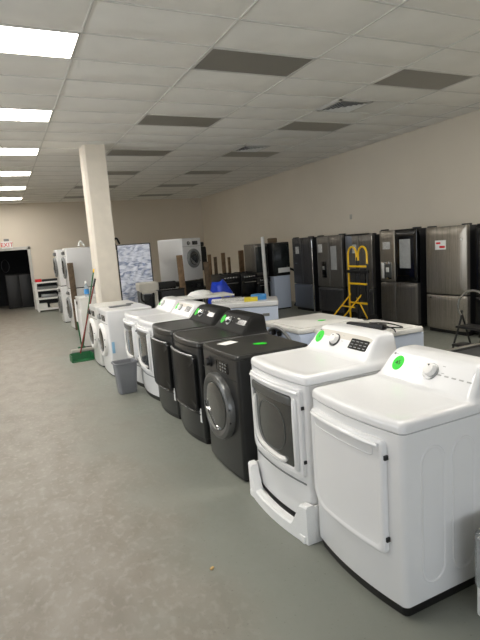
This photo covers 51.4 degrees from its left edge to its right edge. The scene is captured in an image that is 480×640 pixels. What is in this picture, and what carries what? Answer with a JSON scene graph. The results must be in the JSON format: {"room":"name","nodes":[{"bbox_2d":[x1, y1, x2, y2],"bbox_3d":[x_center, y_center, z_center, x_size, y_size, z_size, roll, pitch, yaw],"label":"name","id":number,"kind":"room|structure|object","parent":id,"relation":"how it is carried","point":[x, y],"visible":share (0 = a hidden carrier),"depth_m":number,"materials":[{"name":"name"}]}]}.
{"room":"appliance store","nodes":[
{"label":"appliance store","id":0,"kind":"room"},
{"bbox_2d":[79,145,120,302],"bbox_3d":[-2.499,-1.290,9.082,0.380,3.630,0.400,-8,9,-25],"label":"pillar","id":1,"kind":"structure","parent":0,"point":[93,164],"depth_m":8.85,"materials":[{"name":"paint"}]},
{"bbox_2d":[0,198,204,299],"bbox_3d":[-7.500,-2.287,17.103,13.420,3.920,0.200,-8,9,-25],"label":"wall","id":2,"kind":"structure","parent":0,"point":[46,228],"depth_m":17.76,"materials":[{"name":"paint"}]},
{"bbox_2d":[1,239,12,248],"bbox_3d":[-7.839,-2.564,16.755,0.374,0.320,0.064,-8,9,-25],"label":"exit sign","id":3,"kind":"object","parent":2,"relation":"attached to","point":[6,244],"visible":1,"depth_m":16.73,"materials":[{"name":"plastic"}]},
{"bbox_2d":[0,250,29,306],"bbox_3d":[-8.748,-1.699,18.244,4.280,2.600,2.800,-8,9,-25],"label":"doorway","id":4,"kind":"structure","parent":2,"relation":"attached to","point":[18,260],"depth_m":19.55,"materials":[{"name":"black"}]},
{"bbox_2d":[0,246,36,308],"bbox_3d":[-8.082,-1.335,16.927,2.020,2.180,0.250,-8,9,-25],"label":"door frame","id":5,"kind":"structure","parent":2,"relation":"in","point":[27,248],"depth_m":17.14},
{"bbox_2d":[0,298,479,639],"bbox_3d":[-3.053,0.781,8.497,13.820,0.200,26.100,-8,9,-25],"label":"floor","id":6,"kind":"structure","parent":0,"point":[115,519],"depth_m":3.04,"materials":[{"name":"paint"}]},
{"bbox_2d":[5,273,34,308],"bbox_3d":[-8.127,-1.089,18.436,0.900,1.250,0.520,-8,9,-25],"label":"storage cabinet","id":7,"kind":"object","parent":6,"relation":"on","point":[19,286],"visible":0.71,"depth_m":18.19,"materials":[{"name":"metal"}]},
{"bbox_2d":[33,280,58,311],"bbox_3d":[-6.392,-0.806,16.638,0.800,0.980,0.520,-8,9,-25],"label":"shelf rack","id":8,"kind":"object","parent":6,"relation":"on","point":[39,299],"visible":0.56,"depth_m":16.66,"materials":[{"name":"metal"}]},
{"bbox_2d":[39,303,47,308],"bbox_3d":[-6.548,-0.475,16.596,0.240,0.160,0.330,-8,9,-25],"label":"carton","id":9,"kind":"object","parent":8,"relation":"on","point":[42,305],"visible":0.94,"depth_m":16.46,"materials":[{"name":"cardboard"}]},
{"bbox_2d":[37,285,57,289],"bbox_3d":[-6.411,-1.088,16.590,0.600,0.090,0.330,-8,9,-25],"label":"tray","id":10,"kind":"object","parent":8,"relation":"on","point":[50,286],"visible":1,"depth_m":16.46,"materials":[{"name":"grey plastic"}]},
{"bbox_2d":[41,293,56,297],"bbox_3d":[-6.373,-0.824,16.639,0.480,0.110,0.330,-8,9,-25],"label":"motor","id":11,"kind":"object","parent":8,"relation":"on","point":[48,294],"visible":1,"depth_m":16.51,"materials":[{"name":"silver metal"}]},
{"bbox_2d":[41,278,56,281],"bbox_3d":[-6.338,-1.338,16.596,0.520,0.070,0.330,-8,9,-25],"label":"cooktop piece","id":12,"kind":"object","parent":8,"relation":"on","point":[51,279],"visible":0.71,"depth_m":16.45,"materials":[{"name":"grey metal"}]},
{"bbox_2d":[50,302,58,307],"bbox_3d":[-6.232,-0.506,16.744,0.280,0.130,0.330,-8,9,-25],"label":"carton","id":13,"kind":"object","parent":8,"relation":"on","point":[52,305],"visible":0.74,"depth_m":16.60,"materials":[{"name":"beige cardboard"}]},
{"bbox_2d":[57,286,70,322],"bbox_3d":[-4.528,-0.478,13.618,0.820,0.965,0.690,-8,9,-25],"label":"washer","id":14,"kind":"object","parent":6,"relation":"on","point":[62,295],"visible":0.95,"depth_m":13.23,"materials":[{"name":"white metal"}]},
{"bbox_2d":[53,249,65,286],"bbox_3d":[-4.597,-1.430,13.473,0.820,0.965,0.690,-8,9,-25],"label":"washer","id":15,"kind":"object","parent":14,"relation":"on","point":[57,263],"visible":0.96,"depth_m":13.09,"materials":[{"name":"white metal"}]},
{"bbox_2d":[67,263,77,329],"bbox_3d":[-3.893,-0.549,11.701,0.130,1.580,0.122,-9,10,-28],"label":"wooden plank","id":16,"kind":"object","parent":6,"relation":"on","point":[72,283],"visible":0.71,"depth_m":11.66,"materials":[{"name":"brown wood"}]},
{"bbox_2d":[74,299,85,348],"bbox_3d":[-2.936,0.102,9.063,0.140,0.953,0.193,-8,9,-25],"label":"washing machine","id":17,"kind":"object","parent":6,"relation":"on","point":[74,299],"visible":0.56,"depth_m":9.05,"materials":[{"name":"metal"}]},
{"bbox_2d":[66,287,94,327],"bbox_3d":[-3.847,-0.334,12.344,0.820,0.965,0.690,-8,9,-25],"label":"washer","id":18,"kind":"object","parent":6,"relation":"on","point":[80,291],"visible":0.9,"depth_m":11.99,"materials":[{"name":"white metal"}]},
{"bbox_2d":[61,247,93,288],"bbox_3d":[-3.917,-1.287,12.200,0.820,0.965,0.690,-8,9,-25],"label":"washer","id":19,"kind":"object","parent":18,"relation":"on","point":[80,257],"visible":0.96,"depth_m":11.88,"materials":[{"name":"white metal"}]},
{"bbox_2d":[69,278,95,362],"bbox_3d":[-2.570,-0.012,8.420,0.366,1.317,0.853,1,10,31],"label":"broom","id":20,"kind":"object","parent":6,"relation":"on","point":[81,356],"visible":1,"depth_m":8.42,"materials":[{"name":"green plastic"}]},
{"bbox_2d":[71,269,94,353],"bbox_3d":[-2.628,-0.118,8.552,0.228,1.474,0.712,2,10,33],"label":"broom","id":21,"kind":"object","parent":6,"relation":"on","point":[83,348],"visible":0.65,"depth_m":8.53,"materials":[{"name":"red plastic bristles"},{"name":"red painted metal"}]},
{"bbox_2d":[75,294,95,346],"bbox_3d":[-2.792,-0.012,9.759,0.678,0.950,0.628,-8,9,-25],"label":"washing machine","id":22,"kind":"object","parent":6,"relation":"on","point":[82,301],"visible":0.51,"depth_m":9.39,"materials":[{"name":"white metal"}]},
{"bbox_2d":[84,281,88,296],"bbox_3d":[-2.933,-0.594,9.512,0.091,0.290,0.091,-8,9,-25],"label":"spray bottle","id":23,"kind":"object","parent":22,"relation":"on","point":[86,288],"visible":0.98,"depth_m":9.48,"materials":[{"name":"clear plastic"}]},
{"bbox_2d":[88,300,136,366],"bbox_3d":[-2.047,0.198,8.044,0.720,0.940,0.680,-8,9,-25],"label":"washer","id":24,"kind":"object","parent":6,"relation":"on","point":[93,322],"visible":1,"depth_m":7.77,"materials":[{"name":"white metal"}]},
{"bbox_2d":[97,303,151,375],"bbox_3d":[-1.709,0.273,7.387,0.720,0.940,0.685,-8,9,-25],"label":"washer","id":25,"kind":"object","parent":6,"relation":"on","point":[111,338],"visible":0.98,"depth_m":7.03,"materials":[{"name":"white metal"}]},
{"bbox_2d":[108,303,132,307],"bbox_3d":[-1.767,-0.221,7.407,0.360,0.034,0.100,-9,10,-30],"label":"plate","id":26,"kind":"object","parent":25,"relation":"on","point":[126,304],"visible":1,"depth_m":7.37,"materials":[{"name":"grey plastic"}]},
{"bbox_2d":[111,358,137,394],"bbox_3d":[-1.420,0.705,6.207,0.296,0.400,0.236,-9,10,-28],"label":"waste bin","id":27,"kind":"object","parent":6,"relation":"on","point":[125,370],"visible":1,"depth_m":6.13,"materials":[{"name":"grey plastic"}]},
{"bbox_2d":[115,237,153,302],"bbox_3d":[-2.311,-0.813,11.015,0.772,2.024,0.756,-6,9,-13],"label":"picture","id":28,"kind":"object","parent":6,"relation":"on","point":[134,260],"visible":0.57,"depth_m":10.64,"materials":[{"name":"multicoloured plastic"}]},
{"bbox_2d":[135,281,158,307],"bbox_3d":[-1.813,-0.199,9.986,0.390,1.110,0.521,-7,9,-19],"label":"appliance","id":29,"kind":"object","parent":6,"relation":"on","point":[150,298],"visible":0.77,"depth_m":9.75,"materials":[{"name":"beige plastic"}]},
{"bbox_2d":[135,281,158,293],"bbox_3d":[-1.849,-0.644,9.929,0.390,0.210,0.500,-7,9,-19],"label":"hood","id":30,"kind":"object","parent":29,"relation":"attached to","point":[150,287],"depth_m":9.72,"materials":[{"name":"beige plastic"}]},
{"bbox_2d":[123,296,185,386],"bbox_3d":[-1.131,0.265,6.719,0.782,1.073,0.694,-8,9,-25],"label":"dryer","id":31,"kind":"object","parent":6,"relation":"on","point":[167,304],"visible":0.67,"depth_m":6.49,"materials":[{"name":"white metal"}]},
{"bbox_2d":[135,299,204,400],"bbox_3d":[-0.828,0.338,6.092,0.782,1.073,0.694,-8,9,-25],"label":"dryer","id":32,"kind":"object","parent":6,"relation":"on","point":[184,309],"visible":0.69,"depth_m":5.88,"materials":[{"name":"white metal"}]},
{"bbox_2d":[156,281,184,302],"bbox_3d":[-1.419,-0.246,10.237,0.480,1.070,0.682,-8,9,-25],"label":"range","id":33,"kind":"object","parent":6,"relation":"on","point":[166,288],"visible":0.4,"depth_m":10.02,"materials":[{"name":"grey metal"}]},
{"bbox_2d":[158,287,184,290],"bbox_3d":[-1.461,-0.641,10.205,0.480,0.025,0.620,-8,9,-25],"label":"cooktop","id":34,"kind":"object","parent":33,"relation":"in","point":[160,288],"depth_m":10.01,"materials":[{"name":"black glass"}]},
{"bbox_2d":[176,255,186,295],"bbox_3d":[-1.242,-0.624,10.887,0.130,1.578,0.150,-8,9,-25],"label":"wooden plank","id":35,"kind":"object","parent":6,"relation":"on","point":[179,258],"visible":0.49,"depth_m":10.83,"materials":[{"name":"brown wood"}]},
{"bbox_2d":[150,304,230,418],"bbox_3d":[-0.526,0.415,5.432,0.791,1.073,0.708,-8,9,-25],"label":"dryer","id":36,"kind":"object","parent":6,"relation":"on","point":[205,315],"visible":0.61,"depth_m":5.20,"materials":[{"name":"black metal"}]},
{"bbox_2d":[176,279,204,301],"bbox_3d":[-1.303,-0.454,11.906,0.830,0.965,0.693,2,10,35],"label":"range","id":37,"kind":"object","parent":6,"relation":"on","point":[198,284],"visible":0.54,"depth_m":11.62,"materials":[{"name":"black metal"}]},
{"bbox_2d":[157,238,202,281],"bbox_3d":[-1.374,-1.426,11.759,0.830,0.965,0.693,2,10,35],"label":"washer","id":38,"kind":"object","parent":37,"relation":"on","point":[189,248],"visible":0.99,"depth_m":11.52,"materials":[{"name":"white metal"}]},
{"bbox_2d":[200,242,207,303],"bbox_3d":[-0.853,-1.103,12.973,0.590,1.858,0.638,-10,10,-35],"label":"wooden plank","id":39,"kind":"object","parent":6,"relation":"on","point":[203,248],"visible":0.2,"depth_m":13.08,"materials":[{"name":"black wood"}]},
{"bbox_2d":[178,292,233,299],"bbox_3d":[-0.588,0.003,8.815,0.900,0.885,0.600,-7,9,-19],"label":"folding table","id":40,"kind":"object","parent":6,"relation":"on","point":[217,294],"visible":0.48,"depth_m":8.58,"materials":[{"name":"plastic"}]},
{"bbox_2d":[187,290,211,296],"bbox_3d":[-0.682,-0.470,8.680,0.463,0.100,0.286,-8,9,-25],"label":"foam","id":41,"kind":"object","parent":40,"relation":"on","point":[199,293],"visible":1,"depth_m":8.59,"materials":[{"name":"white plastic"}]},
{"bbox_2d":[203,262,210,302],"bbox_3d":[-0.714,-0.649,11.466,0.120,1.379,0.136,-8,9,-25],"label":"wooden plank","id":42,"kind":"object","parent":6,"relation":"on","point":[205,264],"visible":0.44,"depth_m":11.42,"materials":[{"name":"brown wood"}]},
{"bbox_2d":[207,254,211,280],"bbox_3d":[-0.823,-1.110,14.209,0.100,1.500,0.040,-8,9,-25],"label":"wooden board","id":43,"kind":"object","parent":6,"relation":"on","point":[208,256],"visible":0.44,"depth_m":14.12,"materials":[{"name":"brown wood"}]},
{"bbox_2d":[213,257,217,273],"bbox_3d":[-0.661,-1.102,14.343,0.090,1.420,0.040,-9,10,-30],"label":"wooden board","id":44,"kind":"object","parent":6,"relation":"on","point":[215,258],"visible":0.44,"depth_m":14.26,"materials":[{"name":"brown wood"}]},
{"bbox_2d":[170,309,269,443],"bbox_3d":[-0.202,0.497,4.738,0.791,1.073,0.708,-8,9,-25],"label":"dryer","id":45,"kind":"object","parent":6,"relation":"on","point":[187,353],"visible":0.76,"depth_m":4.49,"materials":[{"name":"black metal"}]},
{"bbox_2d":[208,279,233,303],"bbox_3d":[-0.365,-0.308,10.189,0.582,1.055,0.543,-8,9,-25],"label":"bag","id":46,"kind":"object","parent":6,"relation":"on","point":[221,286],"visible":0.26,"depth_m":10.00,"materials":[{"name":"blue plastic"}]},
{"bbox_2d":[221,253,225,273],"bbox_3d":[-0.437,-1.176,14.387,0.120,1.520,0.040,-10,11,-36],"label":"wooden board","id":47,"kind":"object","parent":6,"relation":"on","point":[223,260],"visible":0.44,"depth_m":14.30,"materials":[{"name":"brown wood"}]},
{"bbox_2d":[211,272,239,296],"bbox_3d":[-0.331,-0.661,12.454,0.500,1.010,0.702,-8,9,-25],"label":"gas range","id":48,"kind":"object","parent":6,"relation":"on","point":[232,279],"visible":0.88,"depth_m":12.20,"materials":[{"name":"black metal"}]},
{"bbox_2d":[211,272,238,275],"bbox_3d":[-0.383,-1.144,12.419,0.500,0.040,0.620,-8,9,-25],"label":"cooktop","id":49,"kind":"object","parent":48,"relation":"in","point":[220,274],"depth_m":12.22,"materials":[{"name":"black metal"}]},
{"bbox_2d":[227,257,230,272],"bbox_3d":[-0.277,-1.146,14.579,0.080,1.380,0.040,-12,12,-42],"label":"wooden board","id":50,"kind":"object","parent":6,"relation":"on","point":[228,258],"visible":0.44,"depth_m":14.49,"materials":[{"name":"brown wood"}]},
{"bbox_2d":[238,250,244,271],"bbox_3d":[0.075,-1.264,14.624,0.040,1.550,0.200,3,12,41],"label":"wooden board","id":51,"kind":"object","parent":6,"relation":"on","point":[240,252],"visible":0.45,"depth_m":14.52,"materials":[{"name":"brown wood"}]},
{"bbox_2d":[212,296,278,320],"bbox_3d":[0.103,0.131,7.651,1.000,0.880,0.640,-4,9,3],"label":"chest freezer","id":52,"kind":"object","parent":6,"relation":"on","point":[268,307],"visible":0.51,"depth_m":7.29,"materials":[{"name":"white metal"}]},
{"bbox_2d":[211,296,243,302],"bbox_3d":[-0.175,-0.319,7.637,0.520,0.050,0.240,-4,9,1],"label":"pile","id":53,"kind":"object","parent":52,"relation":"on","point":[238,298],"visible":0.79,"depth_m":7.53,"materials":[{"name":"white paper"}]},
{"bbox_2d":[244,296,257,301],"bbox_3d":[0.160,-0.309,7.375,0.200,0.060,0.100,-4,9,1],"label":"carton","id":54,"kind":"object","parent":52,"relation":"on","point":[246,299],"visible":1,"depth_m":7.33,"materials":[{"name":"yellow cardboard"}]},
{"bbox_2d":[251,293,266,299],"bbox_3d":[0.283,-0.356,7.574,0.238,0.075,0.238,-8,9,-25],"label":"tape roll","id":55,"kind":"object","parent":52,"relation":"on","point":[261,296],"visible":0.89,"depth_m":7.48,"materials":[{"name":"blue plastic"}]},
{"bbox_2d":[234,271,257,296],"bbox_3d":[0.128,-0.722,12.668,0.460,1.000,0.702,-8,9,-25],"label":"gas range","id":56,"kind":"object","parent":6,"relation":"on","point":[248,280],"visible":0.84,"depth_m":12.37,"materials":[{"name":"black metal"}]},
{"bbox_2d":[234,271,256,274],"bbox_3d":[0.076,-1.200,12.633,0.460,0.040,0.620,-8,9,-25],"label":"cooktop","id":57,"kind":"object","parent":56,"relation":"in","point":[243,272],"depth_m":12.41,"materials":[{"name":"black metal"}]},
{"bbox_2d":[203,333,307,481],"bbox_3d":[0.096,0.653,3.962,0.680,0.954,0.680,-8,9,-25],"label":"washing machine","id":58,"kind":"object","parent":6,"relation":"on","point":[227,382],"visible":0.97,"depth_m":3.67,"materials":[{"name":"black metal"}]},
{"bbox_2d":[257,275,270,295],"bbox_3d":[0.494,-0.727,12.956,0.400,0.870,0.702,-8,9,-25],"label":"gas range","id":59,"kind":"object","parent":6,"relation":"on","point":[260,279],"visible":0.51,"depth_m":12.64,"materials":[{"name":"metal"}]},
{"bbox_2d":[244,243,268,275],"bbox_3d":[0.420,-1.558,12.858,0.380,0.800,0.600,-8,9,-25],"label":"oven","id":60,"kind":"object","parent":59,"relation":"on","point":[252,252],"visible":0.84,"depth_m":12.62,"materials":[{"name":"metal"}]},
{"bbox_2d":[260,237,268,295],"bbox_3d":[0.632,-1.145,12.506,0.090,1.863,0.150,-8,9,-25],"label":"tube","id":61,"kind":"object","parent":6,"relation":"on","point":[262,238],"visible":0.66,"depth_m":12.45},
{"bbox_2d":[269,275,291,309],"bbox_3d":[0.973,-0.741,13.053,0.482,0.860,0.608,-8,9,-25],"label":"dishwasher","id":62,"kind":"object","parent":6,"relation":"on","point":[280,287],"visible":0.52,"depth_m":12.79,"materials":[{"name":"grey metal"}]},
{"bbox_2d":[267,242,289,275],"bbox_3d":[0.922,-1.578,12.909,0.500,0.840,0.640,-8,9,-25],"label":"wall oven","id":63,"kind":"object","parent":62,"relation":"on","point":[278,253],"visible":0.9,"depth_m":12.63,"materials":[{"name":"black metal"}]},
{"bbox_2d":[267,238,276,242],"bbox_3d":[0.824,-2.039,12.774,0.180,0.120,0.200,-8,9,-25],"label":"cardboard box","id":64,"kind":"object","parent":63,"relation":"on","point":[269,240],"visible":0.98,"depth_m":12.69,"materials":[{"name":"brown cardboard"}]},
{"bbox_2d":[248,460,321,545],"bbox_3d":[0.548,1.086,3.293,0.799,0.235,0.730,-8,9,-25],"label":"pedestal","id":65,"kind":"object","parent":6,"relation":"on","point":[305,526],"visible":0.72,"depth_m":2.96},
{"bbox_2d":[249,323,395,516],"bbox_3d":[0.528,0.621,3.229,0.772,1.073,0.694,-8,9,-25],"label":"dryer","id":66,"kind":"object","parent":65,"relation":"on","point":[283,383],"visible":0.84,"depth_m":3.01,"materials":[{"name":"white metal"}]},
{"bbox_2d":[292,236,320,310],"bbox_3d":[1.873,-1.168,12.315,0.784,1.792,0.804,-8,9,-25],"label":"refrigerator","id":67,"kind":"object","parent":6,"relation":"on","point":[302,261],"visible":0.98,"depth_m":12.03,"materials":[{"name":"grey metal"}]},
{"bbox_2d":[311,240,315,311],"bbox_3d":[1.714,-1.018,11.681,0.030,1.700,0.030,4,12,42],"label":"upright pole","id":68,"kind":"object","parent":6,"relation":"on","point":[311,240],"visible":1,"depth_m":11.66,"materials":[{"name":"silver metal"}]},
{"bbox_2d":[265,313,363,344],"bbox_3d":[0.744,0.446,5.166,0.806,0.909,0.772,-8,9,-25],"label":"washer","id":69,"kind":"object","parent":6,"relation":"on","point":[301,329],"visible":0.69,"depth_m":4.92,"materials":[{"name":"white metal"}]},
{"bbox_2d":[316,233,368,315],"bbox_3d":[2.347,-1.049,11.302,0.810,1.792,0.934,-8,9,-25],"label":"refrigerator","id":70,"kind":"object","parent":6,"relation":"on","point":[331,250],"visible":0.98,"depth_m":11.05,"materials":[{"name":"grey metal"}]},
{"bbox_2d":[334,246,378,319],"bbox_3d":[2.141,-0.657,9.642,0.489,1.533,0.981,-8,9,-25],"label":"hand truck","id":71,"kind":"object","parent":6,"relation":"on","point":[358,283],"visible":0.85,"depth_m":9.50,"materials":[{"name":"yellow paint"}]},
{"bbox_2d":[345,233,381,319],"bbox_3d":[2.800,-0.924,10.394,0.788,1.752,0.857,-8,9,-25],"label":"refrigerator","id":72,"kind":"object","parent":6,"relation":"on","point":[371,241],"visible":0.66,"depth_m":9.98,"materials":[{"name":"grey metal"}]},
{"bbox_2d":[314,319,423,348],"bbox_3d":[1.196,0.485,4.510,0.732,0.962,0.745,-8,9,-25],"label":"washer","id":73,"kind":"object","parent":6,"relation":"on","point":[409,334],"depth_m":4.32,"materials":[{"name":"white metal"}]},
{"bbox_2d":[310,345,479,615],"bbox_3d":[0.844,0.746,2.592,0.779,1.073,0.694,-8,9,-25],"label":"dryer","id":74,"kind":"object","parent":6,"relation":"on","point":[396,449],"visible":1,"depth_m":2.31,"materials":[{"name":"white metal"}]},
{"bbox_2d":[379,227,427,326],"bbox_3d":[3.267,-0.832,9.393,0.810,1.802,0.954,-8,9,-25],"label":"refrigerator","id":75,"kind":"object","parent":6,"relation":"on","point":[404,293],"visible":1,"depth_m":9.08,"materials":[{"name":"grey metal"}]},
{"bbox_2d":[426,223,478,335],"bbox_3d":[3.720,-0.704,8.365,0.828,1.792,0.834,-8,9,-25],"label":"refrigerator","id":76,"kind":"object","parent":6,"relation":"on","point":[450,250],"visible":0.93,"depth_m":8.08,"materials":[{"name":"grey metal"}]},
{"bbox_2d":[446,342,479,356],"bbox_3d":[1.865,0.657,3.245,0.840,0.905,0.825,-8,9,-25],"label":"range","id":77,"kind":"object","parent":6,"relation":"on","point":[471,349],"visible":0.13,"depth_m":3.44,"materials":[{"name":"metal"}]},
{"bbox_2d":[456,347,479,356],"bbox_3d":[1.843,0.245,3.166,0.800,0.025,0.790,-8,9,-25],"label":"cooktop","id":78,"kind":"object","parent":77,"relation":"in","point":[473,351],"depth_m":3.43,"materials":[{"name":"grey metal"}]},
{"bbox_2d":[452,289,479,347],"bbox_3d":[3.008,0.073,6.393,0.464,0.938,0.453,-8,9,-25],"label":"step stool","id":79,"kind":"object","parent":6,"relation":"on","point":[475,327],"visible":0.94,"depth_m":6.49,"materials":[{"name":"black metal"}]},
{"bbox_2d":[475,224,479,336],"bbox_3d":[4.193,-0.598,7.506,0.784,1.772,0.884,-8,9,-25],"label":"refrigerator","id":80,"kind":"object","parent":6,"relation":"on","point":[477,227],"visible":0.91,"depth_m":7.67,"materials":[{"name":"grey metal"}]},
{"bbox_2d":[475,529,479,615],"bbox_3d":[1.199,1.118,2.184,0.245,0.410,0.220,-9,10,-30],"label":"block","id":81,"kind":"object","parent":6,"relation":"on","point":[477,533],"visible":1,"depth_m":2.19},
{"bbox_2d":[0,0,479,203],"bbox_3d":[-2.684,-2.866,6.577,13.820,0.326,23.100,-8,9,-25],"label":"ceiling","id":82,"kind":"structure","parent":0,"point":[131,60],"depth_m":5.92,"materials":[{"name":"tile"}]},
{"bbox_2d":[0,197,21,199],"bbox_3d":[-7.323,-3.746,15.249,1.196,0.094,0.588,-8,9,-25],"label":"ceiling light","id":83,"kind":"object","parent":82,"relation":"attached to","point":[21,197],"visible":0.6,"depth_m":15.41,"materials":[{"name":"white plastic"}]},
{"bbox_2d":[0,198,20,199],"bbox_3d":[-7.320,-3.707,15.255,1.150,0.008,0.550,-8,9,-25],"label":"diffuser","id":84,"kind":"object","parent":83,"relation":"attached to","point":[0,198],"depth_m":15.41,"materials":[{"name":"white plastic"}]},
{"bbox_2d":[0,187,25,189],"bbox_3d":[-6.269,-3.491,13.063,1.196,0.094,0.588,-8,9,-25],"label":"ceiling light","id":85,"kind":"object","parent":82,"relation":"attached to","point":[1,188],"visible":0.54,"depth_m":13.21,"materials":[{"name":"white plastic"}]},
{"bbox_2d":[0,171,31,175],"bbox_3d":[-5.215,-3.237,10.877,1.196,0.094,0.588,-8,9,-25],"label":"ceiling light","id":86,"kind":"object","parent":82,"relation":"attached to","point":[25,173],"visible":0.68,"depth_m":11.03,"materials":[{"name":"white plastic"}]},
{"bbox_2d":[0,148,38,154],"bbox_3d":[-4.160,-2.983,8.691,1.196,0.094,0.588,-8,9,-25],"label":"ceiling light","id":87,"kind":"object","parent":82,"relation":"attached to","point":[3,151],"visible":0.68,"depth_m":8.80,"materials":[{"name":"white plastic"}]},
{"bbox_2d":[0,108,52,121],"bbox_3d":[-3.107,-2.729,6.505,1.196,0.094,0.588,-8,9,-25],"label":"ceiling light","id":88,"kind":"object","parent":82,"relation":"attached to","point":[6,114],"visible":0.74,"depth_m":6.62,"materials":[{"name":"white plastic"}]},
{"bbox_2d":[0,25,79,58],"bbox_3d":[-2.053,-2.475,4.319,1.196,0.094,0.588,-8,9,-25],"label":"ceiling light","id":89,"kind":"object","parent":82,"relation":"attached to","point":[13,40],"visible":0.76,"depth_m":4.42,"materials":[{"name":"white plastic"}]},
{"bbox_2d":[63,196,83,198],"bbox_3d":[-5.129,-4.061,16.270,1.196,0.094,0.588,-8,9,-25],"label":"ceiling light","id":90,"kind":"object","parent":82,"relation":"attached to","point":[65,197],"visible":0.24,"depth_m":16.13,"materials":[{"name":"grey plastic"}]},
{"bbox_2d":[64,196,83,197],"bbox_3d":[-5.126,-4.022,16.276,1.150,0.008,0.550,-8,9,-25],"label":"diffuser","id":91,"kind":"object","parent":90,"relation":"attached to","point":[65,196],"depth_m":16.10,"materials":[{"name":"grey plastic"}]},
{"bbox_2d":[73,185,118,188],"bbox_3d":[-4.075,-3.807,14.084,1.196,0.094,0.588,-8,9,-25],"label":"ceiling light","id":92,"kind":"object","parent":82,"relation":"attached to","point":[110,186],"visible":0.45,"depth_m":14.11,"materials":[{"name":"grey plastic"}]},
{"bbox_2d":[107,171,140,174],"bbox_3d":[-3.021,-3.552,11.898,1.196,0.094,0.588,-8,9,-25],"label":"ceiling light","id":93,"kind":"object","parent":82,"relation":"attached to","point":[108,172],"visible":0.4,"depth_m":11.97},
{"bbox_2d":[106,150,172,155],"bbox_3d":[-1.967,-3.298,9.712,1.196,0.094,0.588,-8,9,-25],"label":"ceiling light","id":94,"kind":"object","parent":82,"relation":"attached to","point":[112,152],"visible":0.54,"depth_m":9.71,"materials":[{"name":"grey plastic"}]},
{"bbox_2d":[137,194,172,196],"bbox_3d":[-2.935,-4.376,17.291,1.196,0.094,0.588,-8,9,-25],"label":"ceiling light","id":95,"kind":"object","parent":82,"relation":"attached to","point":[145,195],"visible":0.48,"depth_m":17.31,"materials":[{"name":"grey plastic"}]},
{"bbox_2d":[158,184,198,186],"bbox_3d":[-1.881,-4.122,15.105,1.196,0.094,0.588,-8,9,-25],"label":"ceiling light","id":96,"kind":"object","parent":82,"relation":"attached to","point":[162,185],"visible":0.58,"depth_m":15.11,"materials":[{"name":"grey plastic"}]},
{"bbox_2d":[136,115,222,127],"bbox_3d":[-0.913,-3.044,7.526,1.196,0.094,0.588,-8,9,-25],"label":"ceiling light","id":97,"kind":"object","parent":82,"relation":"attached to","point":[147,120],"visible":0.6,"depth_m":7.52,"materials":[{"name":"grey plastic"}]},
{"bbox_2d":[183,171,231,174],"bbox_3d":[-0.827,-3.868,12.919,1.196,0.094,0.588,-8,9,-25],"label":"ceiling light","id":98,"kind":"object","parent":82,"relation":"attached to","point":[189,172],"visible":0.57,"depth_m":12.95,"materials":[{"name":"grey plastic"}]},
{"bbox_2d":[186,171,230,173],"bbox_3d":[-0.825,-3.829,12.925,1.150,0.008,0.550,-8,9,-25],"label":"diffuser","id":99,"kind":"object","parent":98,"relation":"attached to","point":[190,172],"depth_m":12.91,"materials":[{"name":"grey plastic"}]},
{"bbox_2d":[220,151,280,156],"bbox_3d":[0.227,-3.613,10.733,1.196,0.094,0.588,-8,9,-25],"label":"ceiling light","id":100,"kind":"object","parent":82,"relation":"attached to","point":[230,154],"visible":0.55,"depth_m":10.75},
{"bbox_2d":[232,145,269,151],"bbox_3d":[0.224,-3.458,10.069,0.580,0.022,0.580,-8,9,-25],"label":"ceiling vent","id":101,"kind":"object","parent":82,"relation":"in","point":[246,148],"visible":1,"depth_m":10.03,"materials":[{"name":"black plastic"}]},
{"bbox_2d":[192,48,314,77],"bbox_3d":[0.141,-2.790,5.340,1.196,0.094,0.588,-8,9,-25],"label":"ceiling light","id":102,"kind":"object","parent":82,"relation":"attached to","point":[216,59],"visible":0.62,"depth_m":5.33,"materials":[{"name":"grey plastic"}]},
{"bbox_2d":[277,121,351,131],"bbox_3d":[1.281,-3.359,8.547,1.196,0.094,0.588,-8,9,-25],"label":"ceiling light","id":103,"kind":"object","parent":82,"relation":"attached to","point":[295,125],"visible":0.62,"depth_m":8.55,"materials":[{"name":"grey plastic"}]},
{"bbox_2d":[317,99,372,112],"bbox_3d":[1.542,-3.140,7.337,0.580,0.022,0.580,-8,9,-25],"label":"ceiling vent","id":104,"kind":"object","parent":82,"relation":"in","point":[342,105],"visible":1,"depth_m":7.31,"materials":[{"name":"black plastic"}]},
{"bbox_2d":[371,69,474,90],"bbox_3d":[2.335,-3.105,6.362,1.196,0.094,0.588,-8,9,-25],"label":"ceiling light","id":105,"kind":"object","parent":82,"relation":"attached to","point":[404,78],"visible":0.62,"depth_m":6.35,"materials":[{"name":"grey plastic"}]},
{"bbox_2d":[201,109,479,301],"bbox_3d":[3.568,-1.974,9.695,0.200,3.920,23.100,-8,9,-25],"label":"wall","id":106,"kind":"structure","parent":0,"point":[424,177],"depth_m":11.03,"materials":[{"name":"beige paint"}]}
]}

